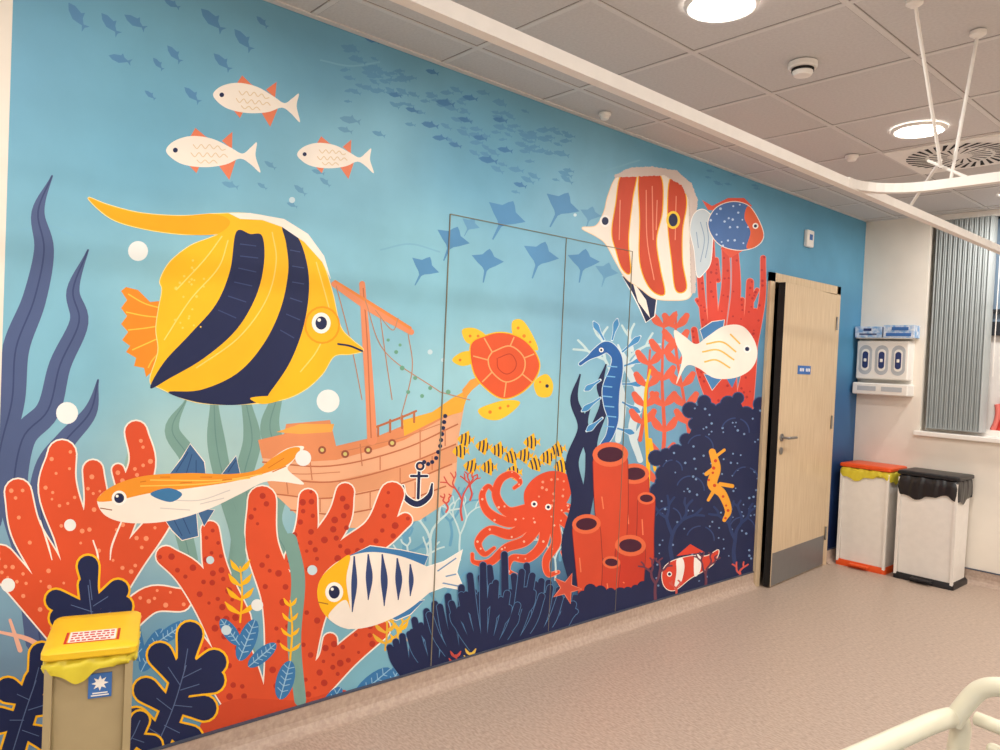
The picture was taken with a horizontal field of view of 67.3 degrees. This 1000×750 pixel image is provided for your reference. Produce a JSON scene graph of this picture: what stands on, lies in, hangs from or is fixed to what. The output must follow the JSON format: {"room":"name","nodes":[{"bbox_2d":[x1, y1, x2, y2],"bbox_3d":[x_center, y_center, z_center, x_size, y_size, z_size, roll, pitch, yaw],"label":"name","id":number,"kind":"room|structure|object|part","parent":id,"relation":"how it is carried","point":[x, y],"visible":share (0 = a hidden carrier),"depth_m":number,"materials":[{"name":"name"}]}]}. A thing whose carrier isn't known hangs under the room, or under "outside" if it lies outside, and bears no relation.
{"room":"hospital room","nodes":[
{"label":"hospital room","id":0,"kind":"room"},
{"bbox_2d":[0,0,12,401],"bbox_3d":[-0.313,0.030,3.344,8.790,2.700,0.200,1,2,-42],"label":"wall","id":1,"kind":"structure","parent":0,"point":[6,6],"depth_m":2.17,"materials":[{"name":"beige paint"}]},
{"bbox_2d":[0,0,865,749],"bbox_3d":[0.718,0.013,4.124,5.815,2.605,0.004,1,2,-42],"label":"mural","id":2,"kind":"object","parent":1,"relation":"attached to","point":[335,360],"visible":0.98,"depth_m":2.92},
{"bbox_2d":[149,571,758,749],"bbox_3d":[-0.842,1.320,2.777,6.895,0.100,0.060,1,2,-42],"label":"baseboard","id":3,"kind":"structure","parent":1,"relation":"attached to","point":[286,728],"depth_m":3.32,"materials":[{"name":"plastic"}]},
{"bbox_2d":[264,0,999,221],"bbox_3d":[1.676,-1.183,1.154,8.390,0.007,5.600,1,2,-42],"label":"trim","id":4,"kind":"structure","parent":1,"relation":"attached to","point":[276,2],"depth_m":3.52,"materials":[{"name":"white metal"}]},
{"bbox_2d":[753,272,840,586],"bbox_3d":[2.093,0.378,5.496,1.057,2.132,0.222,1,2,-42],"label":"door frame","id":5,"kind":"structure","parent":1,"relation":"in","point":[774,278],"depth_m":5.09,"materials":[{"name":"brown wood"}]},
{"bbox_2d":[763,282,837,586],"bbox_3d":[2.200,0.414,5.384,0.109,2.058,0.943,4,2,44],"label":"door leaf","id":6,"kind":"structure","parent":5,"relation":"attached to","point":[807,320],"depth_m":5.31,"materials":[{"name":"brown wood"}]},
{"bbox_3d":[1.970,0.426,5.115,0.064,0.018,0.129,4,2,44],"label":"handle lever","id":7,"kind":"part","parent":6,"relation":"part of","materials":[{"name":"metal"}]},
{"bbox_3d":[2.151,1.326,5.408,0.003,0.223,0.904,4,2,44],"label":"kick plate","id":8,"kind":"part","parent":6,"relation":"part of","materials":[{"name":"silver metal"}]},
{"bbox_2d":[804,229,813,247],"bbox_3d":[2.215,-0.975,5.379,0.100,0.120,0.033,1,2,-42],"label":"wall sensor","id":9,"kind":"object","parent":1,"relation":"attached to","point":[808,234],"visible":1,"depth_m":5.36,"materials":[{"name":"white plastic"}]},
{"bbox_2d":[826,548,835,564],"bbox_3d":[2.683,1.412,5.926,0.428,0.100,0.060,1,2,-42],"label":"cove","id":10,"kind":"object","parent":1,"relation":"attached to","point":[831,554],"visible":0.35,"depth_m":5.84,"materials":[{"name":"plastic"}]},
{"bbox_2d":[273,534,999,749],"bbox_3d":[1.153,1.534,1.659,8.790,0.100,7.200,1,2,-42],"label":"floor","id":11,"kind":"structure","parent":0,"point":[836,656],"depth_m":3.51,"materials":[{"name":"plastic"}]},
{"bbox_2d":[41,611,140,749],"bbox_3d":[-1.111,1.031,2.035,0.225,0.685,0.316,2,1,-24],"label":"waste bin","id":12,"kind":"object","parent":11,"relation":"on","point":[87,667],"visible":1,"depth_m":1.94,"materials":[{"name":"yellow plastic"}]},
{"bbox_3d":[-1.103,0.704,2.044,0.220,0.027,0.282,2,1,-24],"label":"lid","id":13,"kind":"part","parent":12,"relation":"part of","materials":[{"name":"yellow plastic"}]},
{"bbox_2d":[93,676,107,689],"bbox_3d":[-1.033,0.796,1.940,0.040,0.040,0.001,2,1,-24],"label":"star","id":14,"kind":"object","parent":12,"relation":"on","point":[99,683],"depth_m":1.94,"materials":[{"name":"white paper"}]},
{"bbox_2d":[836,460,906,574],"bbox_3d":[2.841,1.077,5.771,0.366,0.791,0.383,1,2,-42],"label":"waste bin","id":15,"kind":"object","parent":11,"relation":"on","point":[868,493],"visible":0.82,"depth_m":5.67,"materials":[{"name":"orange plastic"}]},
{"bbox_3d":[2.837,1.450,5.790,0.320,0.045,0.370,1,2,-42],"label":"frame","id":16,"kind":"part","parent":15,"relation":"part of","materials":[{"name":"orange plastic"}]},
{"bbox_3d":[2.870,0.698,5.774,0.332,0.031,0.378,1,2,-42],"label":"lid","id":17,"kind":"part","parent":15,"relation":"part of","materials":[{"name":"orange plastic"}]},
{"bbox_2d":[841,677,999,749],"bbox_3d":[0.976,1.023,0.194,1.033,0.966,2.157,2,1,-34],"label":"hospital bed","id":18,"kind":"object","parent":11,"relation":"on","point":[954,718],"visible":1,"depth_m":1.29,"materials":[{"name":"beige plastic"}]},
{"bbox_3d":[1.007,0.707,1.052,0.052,0.367,0.726,2,1,-36],"label":"corner handle","id":19,"kind":"part","parent":18,"relation":"part of","materials":[{"name":"beige plastic"}]},
{"bbox_3d":[1.012,0.651,1.056,0.024,0.091,0.639,2,1,-34],"label":"rail","id":20,"kind":"part","parent":18,"relation":"part of","materials":[{"name":"beige plastic"}]},
{"bbox_3d":[1.008,0.819,1.055,0.020,0.340,0.610,2,1,-34],"label":"rail panel","id":21,"kind":"part","parent":18,"relation":"part of","materials":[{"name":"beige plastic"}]},
{"bbox_2d":[893,467,973,590],"bbox_3d":[3.131,1.097,5.445,0.366,0.791,0.413,1,2,-42],"label":"waste bin","id":22,"kind":"object","parent":11,"relation":"on","point":[932,505],"visible":1,"depth_m":5.34,"materials":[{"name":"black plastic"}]},
{"bbox_3d":[3.127,1.470,5.464,0.320,0.045,0.400,1,2,-42],"label":"frame","id":23,"kind":"part","parent":22,"relation":"part of","materials":[{"name":"black plastic"}]},
{"bbox_3d":[3.161,0.718,5.449,0.332,0.031,0.408,1,2,-42],"label":"lid","id":24,"kind":"part","parent":22,"relation":"part of","materials":[{"name":"black plastic"}]},
{"bbox_2d":[278,0,999,220],"bbox_3d":[1.678,-1.235,1.153,8.790,0.100,6.000,1,2,-42],"label":"ceiling","id":25,"kind":"structure","parent":0,"point":[841,42],"depth_m":3.08,"materials":[{"name":"tile"}]},
{"bbox_2d":[599,111,610,120],"bbox_3d":[0.515,-1.271,3.694,0.060,0.032,0.060,1,2,-42],"label":"sensor","id":26,"kind":"object","parent":25,"relation":"attached to","point":[604,115],"visible":1,"depth_m":3.68,"materials":[{"name":"white plastic"}]},
{"bbox_2d":[310,0,999,218],"bbox_3d":[1.676,-1.185,1.154,8.390,0.002,5.600,1,2,-42],"label":"tile edges","id":27,"kind":"object","parent":25,"relation":"attached to","point":[328,0],"visible":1,"depth_m":3.13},
{"bbox_2d":[390,0,999,254],"bbox_3d":[2.103,-0.880,0.674,8.360,0.552,4.249,1,2,-42],"label":"track","id":28,"kind":"object","parent":25,"relation":"hanging from","point":[451,13],"visible":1,"depth_m":2.21,"materials":[{"name":"white metal"}]},
{"bbox_3d":[2.757,-0.608,1.266,0.256,0.034,4.238,1,2,-42],"label":"cross rail","id":29,"kind":"part","parent":28,"relation":"part of","materials":[{"name":"white metal"}]},
{"bbox_3d":[1.473,-0.990,2.584,0.369,0.468,0.012,1,2,-44],"label":"hanger rod","id":30,"kind":"part","parent":28,"relation":"part of","materials":[{"name":"white metal"}]},
{"bbox_3d":[1.656,-0.959,2.679,0.012,0.512,0.072,1,2,-42],"label":"hanger rod","id":31,"kind":"part","parent":28,"relation":"part of","materials":[{"name":"white metal"}]},
{"bbox_2d":[683,0,759,22],"bbox_3d":[0.746,-1.245,2.534,0.250,0.014,0.250,1,2,-42],"label":"recessed light","id":32,"kind":"object","parent":25,"relation":"in","point":[710,11],"depth_m":2.55,"materials":[{"name":"white plastic"}]},
{"bbox_2d":[788,57,817,78],"bbox_3d":[1.204,-1.215,2.989,0.110,0.052,0.110,1,2,-42],"label":"smoke detector","id":33,"kind":"object","parent":25,"relation":"attached to","point":[800,68],"visible":1,"depth_m":2.96,"materials":[{"name":"white plastic"}]},
{"bbox_2d":[845,154,858,161],"bbox_3d":[1.976,-1.216,4.220,0.070,0.032,0.070,1,2,-42],"label":"sensor","id":34,"kind":"object","parent":25,"relation":"attached to","point":[850,157],"visible":1,"depth_m":4.20,"materials":[{"name":"white plastic"}]},
{"bbox_2d":[890,121,947,138],"bbox_3d":[2.073,-1.210,3.720,0.250,0.014,0.250,1,2,-42],"label":"recessed light","id":35,"kind":"object","parent":25,"relation":"in","point":[922,129],"depth_m":3.70,"materials":[{"name":"white plastic"}]},
{"bbox_2d":[883,133,999,174],"bbox_3d":[2.521,-1.202,4.119,0.580,0.008,0.580,1,2,-42],"label":"ceiling vent","id":36,"kind":"object","parent":25,"relation":"in","point":[983,150],"visible":0.87,"depth_m":4.11,"materials":[{"name":"white plastic"}]},
{"bbox_2d":[311,0,999,219],"bbox_3d":[1.676,-1.184,1.154,8.390,0.005,5.600,1,2,-42],"label":"grid","id":37,"kind":"object","parent":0,"point":[849,4],"depth_m":3.14,"materials":[{"name":"white metal"}]},
{"bbox_2d":[762,289,778,533],"bbox_3d":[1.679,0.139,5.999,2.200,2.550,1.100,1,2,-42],"label":"door frame","id":38,"kind":"structure","parent":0,"point":[776,290],"depth_m":6.74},
{"bbox_2d":[853,218,999,573],"bbox_3d":[4.818,0.247,4.043,0.200,2.700,5.600,1,2,-42],"label":"wall","id":39,"kind":"structure","parent":0,"point":[899,257],"depth_m":5.76,"materials":[{"name":"beige paint"}]},
{"bbox_2d":[852,338,918,396],"bbox_3d":[2.990,-0.065,5.841,0.141,0.442,0.420,1,2,-42],"label":"dispenser","id":40,"kind":"object","parent":39,"relation":"attached to","point":[884,366],"visible":1,"depth_m":5.80,"materials":[{"name":"white plastic"}]},
{"bbox_2d":[855,326,883,337],"bbox_3d":[2.926,-0.336,5.921,0.122,0.086,0.200,1,2,-42],"label":"tissue box","id":41,"kind":"object","parent":40,"relation":"on","point":[875,331],"visible":0.77,"depth_m":5.87,"materials":[{"name":"blue cardboard"}]},
{"bbox_2d":[859,328,876,334],"bbox_3d":[2.881,-0.340,5.881,0.002,0.050,0.130,1,2,-42],"label":"print","id":42,"kind":"object","parent":41,"relation":"attached to","point":[862,331],"depth_m":5.88},
{"bbox_2d":[852,382,913,396],"bbox_3d":[2.978,0.111,5.848,0.141,0.090,0.410,1,2,-42],"label":"tray","id":43,"kind":"object","parent":40,"relation":"on","point":[905,389],"depth_m":5.78,"materials":[{"name":"white plastic"}]},
{"bbox_3d":[3.030,-0.063,5.887,0.019,0.440,0.385,1,2,-42],"label":"panel","id":44,"kind":"part","parent":40,"relation":"part of","materials":[{"name":"white plastic"}]},
{"bbox_2d":[883,325,919,338],"bbox_3d":[3.075,-0.330,5.753,0.122,0.096,0.220,1,2,-42],"label":"tissue box","id":45,"kind":"object","parent":40,"relation":"on","point":[890,331],"visible":0.89,"depth_m":5.70,"materials":[{"name":"blue cardboard"}]},
{"bbox_2d":[886,327,910,335],"bbox_3d":[3.031,-0.330,5.714,0.002,0.070,0.180,1,2,-42],"label":"print","id":46,"kind":"object","parent":45,"relation":"attached to","point":[890,331],"depth_m":5.71},
{"bbox_2d":[913,430,999,442],"bbox_3d":[3.859,0.486,5.027,0.170,0.034,1.980,1,2,-42],"label":"window sill","id":47,"kind":"structure","parent":39,"relation":"attached to","point":[990,439],"depth_m":5.50,"materials":[{"name":"white plastic"}]},
{"bbox_2d":[926,216,999,436],"bbox_3d":[3.981,-0.344,5.085,0.062,1.640,1.920,1,2,-42],"label":"window","id":48,"kind":"structure","parent":39,"relation":"in","point":[994,310],"depth_m":5.49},
{"bbox_2d":[925,209,999,432],"bbox_3d":[3.905,-0.360,5.016,0.081,1.608,1.880,1,2,-42],"label":"vertical blind","id":49,"kind":"object","parent":48,"relation":"attached to","point":[964,271],"visible":0.98,"depth_m":5.53,"materials":[{"name":"white plastic"}]},
{"bbox_3d":[3.552,-0.564,5.363,0.006,1.150,0.011,1,2,-42],"label":"blind cord","id":50,"kind":"part","parent":49,"relation":"part of","materials":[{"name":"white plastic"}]},
{"bbox_3d":[3.946,0.450,5.102,0.062,0.050,1.920,1,2,-42],"label":"bottom rail","id":51,"kind":"part","parent":48,"relation":"part of","materials":[{"name":"white plastic"}]},
{"bbox_3d":[3.966,0.066,5.096,0.006,0.740,1.820,1,2,-42],"label":"lower frosted pane","id":52,"kind":"part","parent":48,"relation":"part of","materials":[{"name":"white glass"}]},
{"bbox_2d":[990,404,999,429],"bbox_3d":[3.610,0.309,5.471,0.040,0.203,0.066,1,2,-42],"label":"print","id":53,"kind":"object","parent":48,"relation":"on","point":[997,406],"visible":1,"depth_m":5.45},
{"bbox_3d":[4.001,-0.718,5.080,0.006,0.810,1.820,1,2,-42],"label":"upper glass","id":54,"kind":"part","parent":48,"relation":"part of","materials":[{"name":"clear glass"}]},
{"bbox_2d":[964,568,999,590],"bbox_3d":[4.662,1.542,3.984,0.060,0.100,5.600,1,2,-42],"label":"cove","id":55,"kind":"object","parent":39,"relation":"attached to","point":[975,578],"depth_m":5.36,"materials":[{"name":"plastic"}]},
{"bbox_2d":[965,567,999,575],"bbox_3d":[4.683,1.489,3.999,0.012,0.008,5.600,1,2,-42],"label":"baseboard","id":56,"kind":"structure","parent":39,"relation":"attached to","point":[965,567],"depth_m":5.37,"materials":[{"name":"grey"}]}
]}

